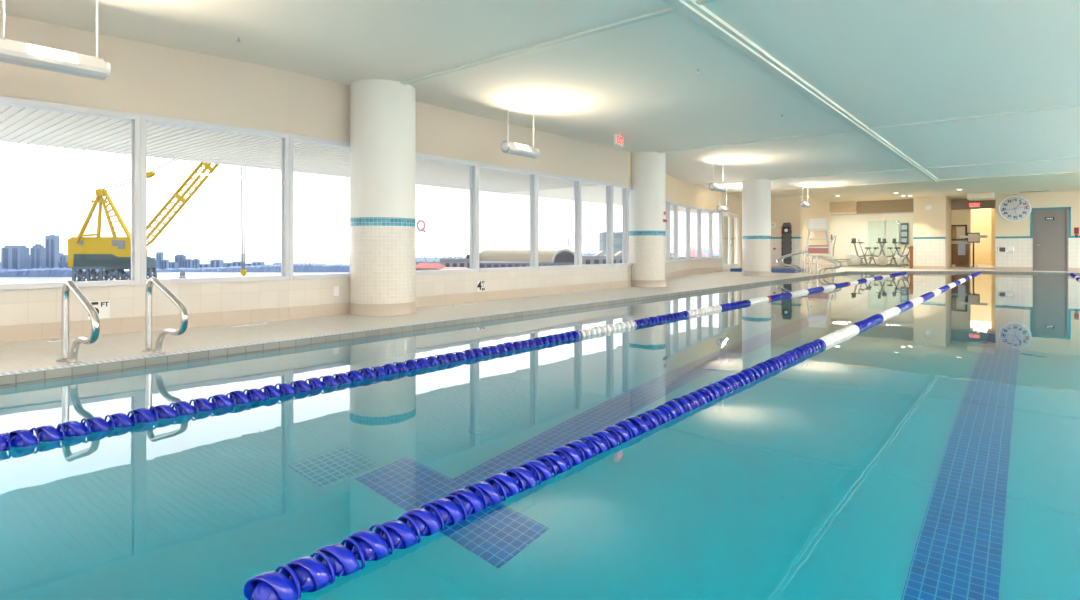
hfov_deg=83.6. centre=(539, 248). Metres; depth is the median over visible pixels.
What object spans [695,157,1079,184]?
trim
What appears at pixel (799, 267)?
grab rail
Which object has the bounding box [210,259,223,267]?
building
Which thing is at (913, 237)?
trim
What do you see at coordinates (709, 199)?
wall
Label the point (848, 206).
wall gym header
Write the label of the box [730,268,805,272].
pool
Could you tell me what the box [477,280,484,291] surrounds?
depth marker
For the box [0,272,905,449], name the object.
lane rope
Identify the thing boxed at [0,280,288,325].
wall
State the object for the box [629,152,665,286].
column
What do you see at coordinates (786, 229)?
board
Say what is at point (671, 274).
baseboard
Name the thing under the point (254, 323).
floor vent
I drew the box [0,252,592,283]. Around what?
harbour
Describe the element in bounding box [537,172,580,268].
window
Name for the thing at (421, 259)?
buildings
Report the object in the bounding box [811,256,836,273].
grab rail
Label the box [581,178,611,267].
window
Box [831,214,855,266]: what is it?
window
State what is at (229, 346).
trim
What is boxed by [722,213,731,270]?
door
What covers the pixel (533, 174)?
window
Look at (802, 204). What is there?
pendant light
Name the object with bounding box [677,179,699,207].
wall
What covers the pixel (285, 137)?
window
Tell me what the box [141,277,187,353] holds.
grab rail
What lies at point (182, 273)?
beacon
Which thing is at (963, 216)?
wall
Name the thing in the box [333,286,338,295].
wall outlet
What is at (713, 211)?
window
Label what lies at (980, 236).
door
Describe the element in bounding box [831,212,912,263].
wall
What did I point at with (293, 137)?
window
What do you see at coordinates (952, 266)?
door
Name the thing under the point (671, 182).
wall
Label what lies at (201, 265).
building
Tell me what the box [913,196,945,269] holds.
wall
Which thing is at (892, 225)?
wall mirror
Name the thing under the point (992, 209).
pillar
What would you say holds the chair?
on the floor
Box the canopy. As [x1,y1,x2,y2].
[0,105,715,213]
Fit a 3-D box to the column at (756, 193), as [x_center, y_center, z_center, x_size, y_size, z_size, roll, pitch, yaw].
[6.568,-0.620,18.326,0.844,2.900,0.844,0,0,39]
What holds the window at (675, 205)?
in the wall at (671, 266)
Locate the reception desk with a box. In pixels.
[952,244,971,266]
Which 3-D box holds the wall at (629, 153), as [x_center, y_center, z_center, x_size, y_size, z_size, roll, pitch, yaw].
[2.096,-1.755,13.594,0.200,0.830,1.482,0,0,26]
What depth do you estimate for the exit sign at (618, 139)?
10.85 m
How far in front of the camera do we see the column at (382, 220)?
7.44 m
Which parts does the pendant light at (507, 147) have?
rod, rod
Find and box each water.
[0,273,1079,599]
[146,263,348,271]
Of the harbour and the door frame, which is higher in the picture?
the door frame
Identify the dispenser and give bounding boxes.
[998,247,1013,251]
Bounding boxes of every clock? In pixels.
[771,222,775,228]
[998,194,1031,221]
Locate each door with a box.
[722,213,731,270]
[731,214,737,267]
[951,210,973,268]
[974,208,994,268]
[1033,209,1067,271]
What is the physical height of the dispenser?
0.220 m
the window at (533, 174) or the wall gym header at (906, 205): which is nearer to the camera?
the window at (533, 174)
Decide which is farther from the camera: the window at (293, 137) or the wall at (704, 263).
the wall at (704, 263)
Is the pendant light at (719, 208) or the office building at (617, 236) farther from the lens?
the office building at (617, 236)
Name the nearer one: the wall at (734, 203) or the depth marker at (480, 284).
the depth marker at (480, 284)
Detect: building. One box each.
[1,245,28,269]
[30,244,45,268]
[45,235,59,268]
[58,262,71,267]
[60,255,67,261]
[156,252,162,268]
[156,260,159,268]
[161,259,168,268]
[169,262,177,268]
[175,254,185,267]
[185,259,191,267]
[192,259,199,268]
[200,264,209,267]
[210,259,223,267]
[224,263,231,266]
[232,261,242,266]
[252,262,264,265]
[416,263,444,270]
[440,255,469,267]
[440,267,469,269]
[582,251,621,264]
[599,232,621,254]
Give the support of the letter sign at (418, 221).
on the land slab
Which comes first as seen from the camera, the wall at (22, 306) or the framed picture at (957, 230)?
the wall at (22, 306)
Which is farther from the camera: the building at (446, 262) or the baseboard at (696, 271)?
the building at (446, 262)
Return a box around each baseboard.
[0,307,288,342]
[289,280,627,319]
[666,271,677,278]
[678,267,721,275]
[771,266,800,268]
[913,266,945,269]
[995,267,1032,270]
[1068,268,1079,271]
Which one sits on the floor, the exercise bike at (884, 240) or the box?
the exercise bike at (884, 240)
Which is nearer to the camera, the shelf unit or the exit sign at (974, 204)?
the exit sign at (974, 204)
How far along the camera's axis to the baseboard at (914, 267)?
23.88 m
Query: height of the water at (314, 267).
8.294 m
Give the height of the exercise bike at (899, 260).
1.290 m
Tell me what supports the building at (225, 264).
on the harbour
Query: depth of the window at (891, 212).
25.43 m
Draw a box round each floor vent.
[47,338,75,341]
[229,323,266,326]
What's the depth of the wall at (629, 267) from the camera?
13.01 m
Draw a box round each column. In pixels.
[349,79,415,315]
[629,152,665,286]
[742,179,770,276]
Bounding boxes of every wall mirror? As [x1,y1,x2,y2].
[868,221,884,255]
[887,220,898,255]
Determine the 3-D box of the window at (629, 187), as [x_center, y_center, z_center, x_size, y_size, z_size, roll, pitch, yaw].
[2.153,-0.487,13.567,0.134,1.713,1.482,0,0,26]
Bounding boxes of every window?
[0,95,139,289]
[140,114,289,284]
[290,133,349,279]
[416,153,476,274]
[477,162,536,271]
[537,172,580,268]
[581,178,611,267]
[612,183,627,265]
[628,186,631,265]
[666,200,669,261]
[670,201,677,260]
[678,203,689,260]
[690,206,700,259]
[701,208,711,258]
[712,210,722,258]
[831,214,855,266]
[856,213,885,267]
[886,212,912,267]
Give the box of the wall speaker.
[925,204,931,209]
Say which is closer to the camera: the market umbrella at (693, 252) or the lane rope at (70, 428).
the lane rope at (70, 428)
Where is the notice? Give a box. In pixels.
[663,210,666,223]
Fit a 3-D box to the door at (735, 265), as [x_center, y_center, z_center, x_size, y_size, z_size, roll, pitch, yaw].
[7.496,-0.240,23.244,0.120,2.140,0.900,0,0,36]
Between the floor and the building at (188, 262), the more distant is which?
the building at (188, 262)
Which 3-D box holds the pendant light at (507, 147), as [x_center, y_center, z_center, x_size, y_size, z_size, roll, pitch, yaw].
[-0.284,-1.713,8.841,0.168,0.715,0.720,0,0,39]
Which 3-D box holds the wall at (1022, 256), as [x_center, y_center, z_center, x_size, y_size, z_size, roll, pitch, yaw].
[20.170,-0.665,20.842,7.107,2.990,0.200,0,0,39]
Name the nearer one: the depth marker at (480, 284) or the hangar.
the depth marker at (480, 284)
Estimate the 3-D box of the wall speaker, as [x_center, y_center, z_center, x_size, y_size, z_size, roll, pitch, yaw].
[15.395,-1.646,23.939,0.270,0.270,0.040,0,0,39]
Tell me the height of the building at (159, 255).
17.494 m
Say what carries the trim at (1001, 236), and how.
attached to the wall at (1022, 256)
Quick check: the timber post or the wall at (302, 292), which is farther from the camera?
the timber post
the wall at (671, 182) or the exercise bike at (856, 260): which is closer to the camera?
the wall at (671, 182)
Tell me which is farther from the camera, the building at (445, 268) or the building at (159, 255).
the building at (159, 255)
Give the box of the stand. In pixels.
[967,233,979,266]
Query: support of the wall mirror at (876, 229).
attached to the wall at (845, 227)
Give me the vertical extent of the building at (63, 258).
15.904 m
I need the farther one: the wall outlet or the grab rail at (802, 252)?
the grab rail at (802, 252)
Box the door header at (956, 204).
[951,199,994,209]
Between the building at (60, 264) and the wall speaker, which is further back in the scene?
the building at (60, 264)
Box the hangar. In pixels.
[479,249,573,267]
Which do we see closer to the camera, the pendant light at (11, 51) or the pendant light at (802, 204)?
the pendant light at (11, 51)
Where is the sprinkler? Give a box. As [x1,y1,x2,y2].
[234,36,242,41]
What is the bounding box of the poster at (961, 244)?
[958,241,965,254]
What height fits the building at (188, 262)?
10.877 m
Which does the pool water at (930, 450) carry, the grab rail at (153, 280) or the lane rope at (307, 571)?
the lane rope at (307, 571)
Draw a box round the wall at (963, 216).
[952,209,970,265]
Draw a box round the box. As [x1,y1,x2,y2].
[967,192,995,200]
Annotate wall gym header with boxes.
[830,201,855,211]
[856,199,912,213]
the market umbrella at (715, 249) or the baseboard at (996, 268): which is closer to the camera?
the baseboard at (996, 268)
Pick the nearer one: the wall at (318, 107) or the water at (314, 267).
the wall at (318, 107)
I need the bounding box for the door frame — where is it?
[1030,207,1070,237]
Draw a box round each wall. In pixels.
[0,14,288,132]
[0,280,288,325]
[289,71,627,184]
[289,266,627,306]
[628,152,630,185]
[628,265,630,279]
[666,173,676,202]
[666,261,676,272]
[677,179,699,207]
[677,260,699,270]
[700,186,721,211]
[700,259,721,268]
[722,192,741,267]
[724,217,733,263]
[771,196,801,267]
[802,196,830,268]
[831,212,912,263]
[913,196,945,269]
[946,197,950,269]
[952,209,970,265]
[971,209,990,263]
[995,191,1079,267]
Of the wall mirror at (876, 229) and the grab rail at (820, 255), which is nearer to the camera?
the grab rail at (820, 255)
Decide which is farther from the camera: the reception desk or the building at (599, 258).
the building at (599, 258)
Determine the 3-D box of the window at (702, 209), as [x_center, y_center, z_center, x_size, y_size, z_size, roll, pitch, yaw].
[5.627,-0.487,20.573,0.134,1.713,1.206,0,0,33]
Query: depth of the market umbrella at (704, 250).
44.28 m
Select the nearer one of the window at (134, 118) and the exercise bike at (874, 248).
the window at (134, 118)
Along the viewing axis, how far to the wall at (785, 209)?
23.72 m
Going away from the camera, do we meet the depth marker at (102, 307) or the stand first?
the depth marker at (102, 307)
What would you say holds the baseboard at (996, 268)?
attached to the wall at (1022, 256)
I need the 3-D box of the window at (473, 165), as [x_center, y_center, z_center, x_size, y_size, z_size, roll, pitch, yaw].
[-1.502,-0.487,8.836,0.134,1.713,1.530,0,0,39]
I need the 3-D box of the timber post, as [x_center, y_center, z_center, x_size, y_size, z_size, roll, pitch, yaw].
[15.397,0.360,25.035,0.110,0.940,0.100,0,0,39]
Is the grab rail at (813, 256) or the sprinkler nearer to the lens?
the sprinkler
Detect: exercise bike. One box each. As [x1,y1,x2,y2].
[848,238,875,266]
[858,239,878,264]
[868,239,885,265]
[875,238,904,266]
[886,239,909,264]
[892,239,909,265]
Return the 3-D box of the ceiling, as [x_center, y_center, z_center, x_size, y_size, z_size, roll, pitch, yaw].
[7.875,-2.135,13.128,16.400,0.170,41.700,0,0,39]
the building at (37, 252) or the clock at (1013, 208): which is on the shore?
the building at (37, 252)
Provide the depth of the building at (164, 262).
550.05 m
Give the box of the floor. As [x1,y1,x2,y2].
[0,264,1079,385]
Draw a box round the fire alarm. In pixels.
[1074,227,1078,237]
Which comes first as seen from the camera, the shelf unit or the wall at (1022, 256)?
the wall at (1022, 256)
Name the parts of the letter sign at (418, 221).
post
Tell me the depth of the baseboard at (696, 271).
19.81 m
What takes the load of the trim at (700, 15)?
attached to the ceiling
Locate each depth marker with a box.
[88,301,109,318]
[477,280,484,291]
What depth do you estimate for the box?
22.34 m
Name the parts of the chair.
leg, sign panel, seat, backrest, leg, leg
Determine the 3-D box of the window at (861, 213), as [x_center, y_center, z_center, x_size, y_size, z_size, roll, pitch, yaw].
[14.287,-0.347,26.082,1.136,2.354,0.080,0,0,39]
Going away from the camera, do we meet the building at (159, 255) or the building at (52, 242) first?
the building at (52, 242)
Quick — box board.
[781,223,791,266]
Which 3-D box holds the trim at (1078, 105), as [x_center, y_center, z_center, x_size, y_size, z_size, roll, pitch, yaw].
[7.018,-2.059,9.310,12.500,0.022,0.070,0,0,39]
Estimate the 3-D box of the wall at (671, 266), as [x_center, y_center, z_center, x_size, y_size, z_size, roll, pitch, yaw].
[3.543,0.627,17.018,0.200,0.525,2.173,0,0,24]
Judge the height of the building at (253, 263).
7.815 m
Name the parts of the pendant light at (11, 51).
rod, rod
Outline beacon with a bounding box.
[179,269,185,277]
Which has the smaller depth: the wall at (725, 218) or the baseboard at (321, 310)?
the baseboard at (321, 310)
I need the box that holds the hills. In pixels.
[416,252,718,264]
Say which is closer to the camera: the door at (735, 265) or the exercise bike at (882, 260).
the door at (735, 265)
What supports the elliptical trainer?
on the floor
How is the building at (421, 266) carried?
on the land slab
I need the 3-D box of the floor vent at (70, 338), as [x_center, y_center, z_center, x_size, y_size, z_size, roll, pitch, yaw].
[-4.291,0.826,5.485,0.070,0.008,0.280,0,0,39]
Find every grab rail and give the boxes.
[56,280,99,364]
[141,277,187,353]
[776,251,805,272]
[782,251,809,271]
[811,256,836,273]
[815,255,841,273]
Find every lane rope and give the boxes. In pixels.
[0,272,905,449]
[244,271,980,599]
[1070,273,1079,281]
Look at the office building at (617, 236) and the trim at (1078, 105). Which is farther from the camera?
the office building at (617, 236)
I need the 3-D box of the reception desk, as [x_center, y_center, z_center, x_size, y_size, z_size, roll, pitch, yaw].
[18.649,0.314,26.917,0.900,1.040,0.790,0,0,39]
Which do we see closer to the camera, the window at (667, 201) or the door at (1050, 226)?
the window at (667, 201)
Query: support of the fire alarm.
attached to the wall at (1022, 256)
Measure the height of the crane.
91.641 m
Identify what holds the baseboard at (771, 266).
attached to the wall at (785, 209)
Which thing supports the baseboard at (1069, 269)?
attached to the wall at (1022, 256)
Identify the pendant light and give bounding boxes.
[0,0,110,79]
[501,103,539,157]
[709,160,725,191]
[717,188,728,211]
[799,185,809,207]
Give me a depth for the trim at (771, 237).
23.72 m
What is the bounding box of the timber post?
[910,246,912,268]
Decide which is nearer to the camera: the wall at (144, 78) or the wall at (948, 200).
the wall at (144, 78)
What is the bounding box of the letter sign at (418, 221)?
[416,220,426,262]
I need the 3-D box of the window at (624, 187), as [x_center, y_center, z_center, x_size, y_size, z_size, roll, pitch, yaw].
[1.638,-0.487,12.663,0.134,1.713,0.629,0,0,39]
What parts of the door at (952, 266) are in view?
rail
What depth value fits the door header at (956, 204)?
24.87 m
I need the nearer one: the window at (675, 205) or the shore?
the window at (675, 205)
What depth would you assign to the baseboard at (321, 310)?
9.30 m
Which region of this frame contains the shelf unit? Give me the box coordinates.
[900,223,907,243]
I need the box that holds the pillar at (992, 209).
[991,208,994,265]
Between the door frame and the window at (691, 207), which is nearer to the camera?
the window at (691, 207)
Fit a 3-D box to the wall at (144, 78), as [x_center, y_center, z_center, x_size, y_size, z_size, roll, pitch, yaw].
[-3.916,-1.755,6.247,2.522,0.830,0.200,0,0,-43]
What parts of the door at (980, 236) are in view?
rail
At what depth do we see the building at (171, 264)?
559.95 m
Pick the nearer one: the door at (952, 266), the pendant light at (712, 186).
the pendant light at (712, 186)
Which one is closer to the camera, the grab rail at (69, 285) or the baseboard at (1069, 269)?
the grab rail at (69, 285)
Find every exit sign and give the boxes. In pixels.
[614,133,623,147]
[969,202,979,207]
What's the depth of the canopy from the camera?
8.47 m
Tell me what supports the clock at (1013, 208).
attached to the wall at (1022, 256)
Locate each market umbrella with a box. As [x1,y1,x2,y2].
[671,247,707,256]
[701,247,718,255]
[713,247,718,253]
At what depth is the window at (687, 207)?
18.98 m
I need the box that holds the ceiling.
[0,0,1079,201]
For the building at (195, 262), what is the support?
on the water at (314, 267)
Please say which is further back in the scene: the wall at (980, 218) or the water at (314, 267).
the water at (314, 267)
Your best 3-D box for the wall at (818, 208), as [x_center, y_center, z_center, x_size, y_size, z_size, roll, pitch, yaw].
[11.513,-0.665,25.294,0.200,2.990,4.350,0,0,39]
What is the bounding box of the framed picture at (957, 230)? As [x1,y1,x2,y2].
[952,225,966,240]
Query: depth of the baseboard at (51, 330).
6.00 m
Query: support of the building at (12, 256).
on the shore
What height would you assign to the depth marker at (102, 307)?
0.170 m
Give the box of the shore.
[0,267,152,276]
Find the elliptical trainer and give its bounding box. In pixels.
[831,235,855,265]
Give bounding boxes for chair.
[801,218,835,271]
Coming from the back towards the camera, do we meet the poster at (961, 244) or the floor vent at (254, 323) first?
the poster at (961, 244)
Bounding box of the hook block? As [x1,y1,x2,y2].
[240,270,246,276]
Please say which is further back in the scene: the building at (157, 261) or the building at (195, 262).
the building at (195, 262)
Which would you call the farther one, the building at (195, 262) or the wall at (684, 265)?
the building at (195, 262)
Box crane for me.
[68,159,245,281]
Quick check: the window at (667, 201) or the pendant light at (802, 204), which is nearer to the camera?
the window at (667, 201)
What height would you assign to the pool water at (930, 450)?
1.350 m
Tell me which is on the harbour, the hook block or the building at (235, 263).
the building at (235, 263)
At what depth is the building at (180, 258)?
576.03 m
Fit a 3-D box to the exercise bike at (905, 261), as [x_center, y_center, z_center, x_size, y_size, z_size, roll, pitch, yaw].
[17.395,0.179,29.431,1.060,1.290,0.516,0,0,19]
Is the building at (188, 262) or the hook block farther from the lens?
the building at (188, 262)
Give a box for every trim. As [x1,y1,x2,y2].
[0,271,1072,375]
[401,0,717,84]
[657,104,1079,152]
[662,0,938,181]
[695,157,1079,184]
[771,237,801,238]
[913,237,945,238]
[995,236,1029,238]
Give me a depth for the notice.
13.08 m

